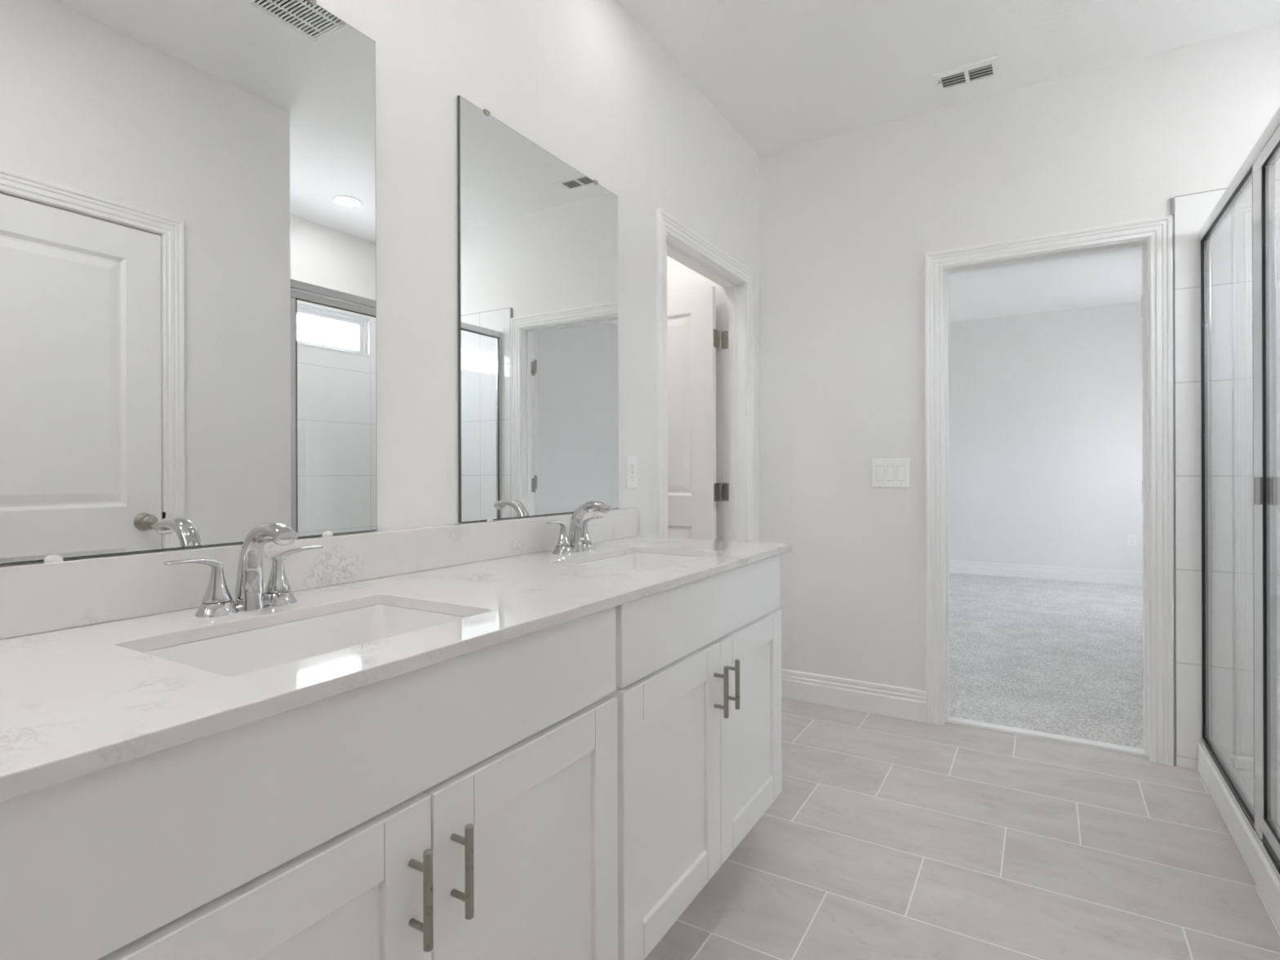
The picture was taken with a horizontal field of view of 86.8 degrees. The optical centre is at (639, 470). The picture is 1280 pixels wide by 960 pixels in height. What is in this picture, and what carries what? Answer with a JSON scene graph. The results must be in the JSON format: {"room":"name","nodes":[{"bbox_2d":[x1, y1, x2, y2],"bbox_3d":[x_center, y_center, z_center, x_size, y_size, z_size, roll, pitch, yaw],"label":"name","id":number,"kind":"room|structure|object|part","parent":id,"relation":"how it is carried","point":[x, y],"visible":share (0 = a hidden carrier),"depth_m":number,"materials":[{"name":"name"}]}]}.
{"room":"bathroom","nodes":[
{"label":"bathroom","id":0,"kind":"room"},
{"bbox_2d":[0,0,759,566],"bbox_3d":[-0.619,-0.237,1.528,0.118,2.751,4.586,0,0,31],"label":"wall","id":1,"kind":"structure","parent":0,"point":[582,81],"depth_m":1.83,"materials":[{"name":"white paint"}]},
{"bbox_2d":[0,0,377,564],"bbox_3d":[-0.764,-0.402,1.159,0.012,1.073,0.734,0,0,31],"label":"wall mirror","id":2,"kind":"object","parent":1,"relation":"attached to","point":[188,225],"visible":1,"depth_m":1.14,"materials":[{"name":"grey mirror"}]},
{"bbox_2d":[0,507,639,639],"bbox_3d":[-0.507,0.182,1.578,0.019,0.099,1.936,0,0,31],"label":"backsplash","id":3,"kind":"structure","parent":1,"relation":"attached to","point":[38,597],"depth_m":1.20,"materials":[{"name":"stone"}]},
{"bbox_2d":[457,95,618,522],"bbox_3d":[-0.262,-0.403,1.997,0.012,1.073,0.728,0,0,31],"label":"wall mirror","id":4,"kind":"object","parent":1,"relation":"attached to","point":[538,388],"visible":0.98,"depth_m":1.92,"materials":[{"name":"grey mirror"}]},
{"bbox_2d":[626,456,637,488],"bbox_3d":[-0.029,0.006,2.390,0.008,0.114,0.070,0,0,31],"label":"wall outlet","id":5,"kind":"object","parent":1,"relation":"attached to","point":[631,461],"visible":1,"depth_m":2.38,"materials":[{"name":"white plastic"}]},
{"bbox_2d":[630,462,635,471],"bbox_3d":[-0.027,-0.013,2.389,0.002,0.030,0.034,0,0,31],"label":"receptacle","id":6,"kind":"object","parent":5,"relation":"attached to","point":[632,464],"depth_m":2.39,"materials":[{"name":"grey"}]},
{"bbox_2d":[630,473,635,482],"bbox_3d":[-0.026,0.026,2.389,0.002,0.030,0.034,0,0,31],"label":"receptacle","id":7,"kind":"object","parent":5,"relation":"attached to","point":[632,475],"depth_m":2.39,"materials":[{"name":"grey plastic"}]},
{"bbox_2d":[666,285,728,539],"bbox_3d":[0.067,0.112,3.522,0.820,2.025,0.088,0,0,31],"label":"door","id":8,"kind":"structure","parent":1,"relation":"in","point":[693,338],"depth_m":3.36,"materials":[{"name":"white paint"}]},
{"bbox_2d":[656,208,754,542],"bbox_3d":[0.266,0.074,2.986,0.137,2.124,0.952,0,0,31],"label":"door frame","id":9,"kind":"structure","parent":1,"relation":"attached to","point":[675,240],"depth_m":3.31,"materials":[{"name":"white paint"}]},
{"bbox_2d":[666,255,723,540],"bbox_3d":[-0.286,-0.238,3.106,0.932,2.751,1.536,0,0,31],"label":"wall","id":10,"kind":"structure","parent":0,"point":[680,277],"depth_m":3.38,"materials":[{"name":"white paint"}]},
{"bbox_2d":[617,0,1279,322],"bbox_3d":[0.219,-1.675,1.993,5.050,0.120,12.850,0,0,31],"label":"ceiling","id":11,"kind":"structure","parent":0,"point":[783,73],"depth_m":2.62,"materials":[{"name":"white paint"}]},
{"bbox_2d":[931,55,1002,93],"bbox_3d":[1.333,-1.613,2.763,0.249,0.010,0.149,0,0,31],"label":"ceiling vent","id":12,"kind":"object","parent":11,"relation":"in","point":[990,68],"visible":1,"depth_m":2.76,"materials":[{"name":"white plastic"}]},
{"bbox_2d":[644,573,1279,959],"bbox_3d":[0.228,1.170,1.993,5.050,0.092,12.850,0,0,31],"label":"floor","id":13,"kind":"structure","parent":0,"point":[884,837],"depth_m":2.13,"materials":[{"name":"tile"}]},
{"bbox_2d":[0,606,617,959],"bbox_3d":[-0.497,0.696,1.029,0.593,0.886,0.930,0,0,31],"label":"vanity cabinet","id":14,"kind":"object","parent":13,"relation":"on","point":[464,806],"visible":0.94,"depth_m":0.81,"materials":[{"name":"white paint"}]},
{"bbox_3d":[-0.402,0.710,0.706,0.023,0.560,0.456,0,0,31],"label":"door","id":15,"kind":"part","parent":14,"relation":"part of","materials":[{"name":"white paint"}]},
{"bbox_3d":[-0.277,0.539,0.857,0.038,0.124,0.012,0,0,31],"label":"bar pull","id":16,"kind":"part","parent":14,"relation":"part of","materials":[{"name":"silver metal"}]},
{"bbox_3d":[-0.241,0.539,0.918,0.038,0.124,0.012,0,0,31],"label":"bar pull","id":17,"kind":"part","parent":14,"relation":"part of","materials":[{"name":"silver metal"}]},
{"bbox_3d":[-0.167,0.709,1.097,0.023,0.560,0.451,0,0,31],"label":"door","id":18,"kind":"part","parent":14,"relation":"part of","materials":[{"name":"white paint"}]},
{"bbox_2d":[610,554,782,959],"bbox_3d":[-0.019,0.694,1.827,0.593,0.886,0.929,0,0,31],"label":"vanity cabinet","id":19,"kind":"object","parent":13,"relation":"on","point":[698,692],"visible":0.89,"depth_m":1.56,"materials":[{"name":"white paint"}]},
{"bbox_2d":[0,535,791,802],"bbox_3d":[-0.269,0.241,1.435,0.576,0.020,1.936,0,0,31],"label":"countertop","id":20,"kind":"structure","parent":19,"relation":"on","point":[76,702],"depth_m":0.86,"materials":[{"name":"stone"}]},
{"bbox_2d":[163,522,323,617],"bbox_3d":[-0.626,0.159,1.125,0.147,0.147,0.260,0,0,31],"label":"faucet","id":21,"kind":"object","parent":20,"relation":"on","point":[250,594],"visible":1,"depth_m":1.12,"materials":[{"name":"silver metal"}]},
{"bbox_3d":[-0.704,0.150,1.071,0.016,0.024,0.088,0,0,25],"label":"lever","id":22,"kind":"part","parent":21,"relation":"part of","materials":[{"name":"silver metal"}]},
{"bbox_3d":[-0.689,0.180,1.103,0.043,0.062,0.043,0,0,31],"label":"handle","id":23,"kind":"part","parent":21,"relation":"part of","materials":[{"name":"silver metal"}]},
{"bbox_3d":[-0.621,0.146,1.121,0.133,0.122,0.041,0,0,31],"label":"spout","id":24,"kind":"part","parent":21,"relation":"part of","materials":[{"name":"silver metal"}]},
{"bbox_3d":[-0.637,0.180,1.191,0.043,0.062,0.043,0,0,31],"label":"handle","id":25,"kind":"part","parent":21,"relation":"part of","materials":[{"name":"silver metal"}]},
{"bbox_3d":[-0.616,0.150,1.219,0.016,0.024,0.088,0,0,37],"label":"lever","id":26,"kind":"part","parent":21,"relation":"part of","materials":[{"name":"silver metal"}]},
{"bbox_2d":[143,604,466,676],"bbox_3d":[-0.474,0.325,1.020,0.326,0.145,0.459,0,0,31],"label":"sink","id":27,"kind":"object","parent":20,"relation":"in","point":[242,653],"visible":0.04,"depth_m":1.13,"materials":[{"name":"white ceramic"}]},
{"bbox_2d":[546,500,610,554],"bbox_3d":[-0.152,0.157,1.918,0.147,0.147,0.260,0,0,31],"label":"faucet","id":28,"kind":"object","parent":20,"relation":"on","point":[578,540],"visible":1,"depth_m":1.92,"materials":[{"name":"silver metal"}]},
{"bbox_3d":[-0.229,0.149,1.864,0.016,0.024,0.088,0,0,25],"label":"lever","id":29,"kind":"part","parent":28,"relation":"part of","materials":[{"name":"silver metal"}]},
{"bbox_3d":[-0.214,0.179,1.896,0.043,0.062,0.043,0,0,31],"label":"handle","id":30,"kind":"part","parent":28,"relation":"part of","materials":[{"name":"silver metal"}]},
{"bbox_3d":[-0.162,0.179,1.983,0.043,0.062,0.043,0,0,31],"label":"handle","id":31,"kind":"part","parent":28,"relation":"part of","materials":[{"name":"silver metal"}]},
{"bbox_3d":[-0.146,0.145,1.914,0.133,0.122,0.041,0,0,31],"label":"spout","id":32,"kind":"part","parent":28,"relation":"part of","materials":[{"name":"silver metal"}]},
{"bbox_3d":[-0.141,0.148,2.011,0.016,0.024,0.088,0,0,37],"label":"lever","id":33,"kind":"part","parent":28,"relation":"part of","materials":[{"name":"silver metal"}]},
{"bbox_2d":[576,552,702,570],"bbox_3d":[0.004,0.323,1.818,0.326,0.145,0.459,0,0,31],"label":"sink","id":34,"kind":"object","parent":20,"relation":"in","point":[634,561],"visible":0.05,"depth_m":2.02,"materials":[{"name":"white ceramic"}]},
{"bbox_3d":[0.075,0.709,1.502,0.023,0.560,0.450,0,0,31],"label":"door","id":35,"kind":"part","parent":19,"relation":"part of","materials":[{"name":"white paint"}]},
{"bbox_3d":[0.191,0.338,1.701,0.019,0.165,0.909,0,0,31],"label":"false drawer","id":36,"kind":"part","parent":19,"relation":"part of","materials":[{"name":"white paint"}]},
{"bbox_3d":[0.198,0.538,1.651,0.038,0.124,0.012,0,0,31],"label":"bar pull","id":37,"kind":"part","parent":19,"relation":"part of","materials":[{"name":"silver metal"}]},
{"bbox_3d":[0.235,0.538,1.712,0.038,0.124,0.012,0,0,31],"label":"bar pull","id":38,"kind":"part","parent":19,"relation":"part of","materials":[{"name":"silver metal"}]},
{"bbox_3d":[0.309,0.708,1.893,0.023,0.560,0.456,0,0,31],"label":"door","id":39,"kind":"part","parent":19,"relation":"part of","materials":[{"name":"white paint"}]},
{"bbox_2d":[945,716,1147,756],"bbox_3d":[1.705,1.126,2.883,0.734,0.014,0.052,0,0,31],"label":"threshold","id":40,"kind":"object","parent":13,"relation":"on","point":[1102,745],"visible":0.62,"depth_m":2.86,"materials":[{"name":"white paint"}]},
{"bbox_2d":[1197,742,1279,931],"bbox_3d":[2.181,1.076,1.660,1.054,0.108,1.463,0,0,31],"label":"shower pan","id":41,"kind":"object","parent":13,"relation":"on","point":[1262,873],"visible":0.52,"depth_m":2.10,"materials":[{"name":"white plastic"}]},
{"bbox_2d":[1198,106,1279,882],"bbox_3d":[1.745,0.061,1.919,0.063,1.924,1.462,0,0,31],"label":"shower enclosure","id":42,"kind":"object","parent":41,"relation":"on","point":[1259,168],"visible":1,"depth_m":1.83,"materials":[{"name":"silver metal"}]},
{"bbox_3d":[1.671,0.054,1.839,0.018,0.074,0.050,0,0,31],"label":"handle","id":43,"kind":"part","parent":42,"relation":"part of","materials":[{"name":"silver metal"}]},
{"bbox_3d":[1.717,0.074,1.864,0.030,1.864,0.066,0,0,31],"label":"strike post","id":44,"kind":"part","parent":42,"relation":"part of","materials":[{"name":"silver metal"}]},
{"bbox_3d":[1.542,0.059,1.577,0.030,1.826,0.604,0,0,31],"label":"door","id":45,"kind":"part","parent":42,"relation":"part of","materials":[{"name":"clear glass"}]},
{"bbox_3d":[1.675,0.054,1.772,0.031,0.074,0.043,0,0,31],"label":"handle","id":46,"kind":"part","parent":42,"relation":"part of","materials":[{"name":"silver metal"}]},
{"bbox_2d":[758,22,1279,764],"bbox_3d":[0.996,-0.242,3.302,5.030,2.751,0.118,0,0,31],"label":"wall","id":47,"kind":"structure","parent":0,"point":[848,222],"depth_m":3.12,"materials":[{"name":"white paint"}]},
{"bbox_2d":[781,668,926,722],"bbox_3d":[0.950,1.065,3.255,0.793,0.139,0.015,0,0,31],"label":"baseboard","id":48,"kind":"structure","parent":47,"relation":"attached to","point":[904,703],"depth_m":3.21,"materials":[{"name":"white paint"}]},
{"bbox_2d":[871,458,910,487],"bbox_3d":[1.159,0.011,3.131,0.167,0.131,0.010,0,0,31],"label":"light switch","id":49,"kind":"object","parent":47,"relation":"attached to","point":[886,473],"visible":1,"depth_m":3.13,"materials":[{"name":"white plastic"}]},
{"bbox_2d":[924,214,1173,766],"bbox_3d":[1.700,0.077,2.881,0.882,2.110,0.156,0,0,31],"label":"door frame","id":50,"kind":"structure","parent":47,"relation":"attached to","point":[1153,236],"depth_m":2.69,"materials":[{"name":"white paint"}]},
{"bbox_2d":[1141,294,1142,502],"bbox_3d":[2.413,0.107,2.741,0.771,2.005,0.065,0,0,1],"label":"door","id":51,"kind":"structure","parent":47,"relation":"in","point":[1141,295],"depth_m":2.75,"materials":[{"name":"white paint"}]},
{"bbox_2d":[1170,197,1174,215],"bbox_3d":[2.044,-1.014,2.598,0.011,0.065,0.010,0,0,31],"label":"strip","id":52,"kind":"object","parent":47,"relation":"attached to","point":[1172,199],"visible":1,"depth_m":2.59,"materials":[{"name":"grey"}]},
{"bbox_2d":[1174,179,1279,769],"bbox_3d":[2.535,0.041,2.306,1.126,2.177,0.011,0,0,31],"label":"tiled wall","id":53,"kind":"structure","parent":47,"relation":"attached to","point":[1231,246],"depth_m":2.52,"materials":[{"name":"white tile"}]},
{"bbox_2d":[1173,178,1279,766],"bbox_3d":[2.529,0.039,2.309,1.116,2.180,0.011,0,0,31],"label":"wall tile","id":54,"kind":"structure","parent":53,"relation":"attached to","point":[1279,179],"depth_m":2.59,"materials":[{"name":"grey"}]},
{"bbox_2d":[948,302,1142,572],"bbox_3d":[3.478,-0.249,7.428,5.050,2.751,0.120,0,0,31],"label":"wall","id":55,"kind":"structure","parent":0,"point":[1045,409],"depth_m":6.94,"materials":[{"name":"white paint"}]},
{"bbox_2d":[949,560,1142,586],"bbox_3d":[3.435,1.051,7.378,4.820,0.139,0.015,0,0,31],"label":"baseboard","id":56,"kind":"structure","parent":55,"relation":"attached to","point":[1068,574],"depth_m":6.92,"materials":[{"name":"white paint"}]},
{"bbox_2d":[1127,534,1136,546],"bbox_3d":[4.777,0.677,6.577,0.070,0.114,0.008,0,0,31],"label":"wall outlet","id":57,"kind":"object","parent":55,"relation":"attached to","point":[1131,539],"visible":1,"depth_m":6.57,"materials":[{"name":"white plastic"}]}
]}

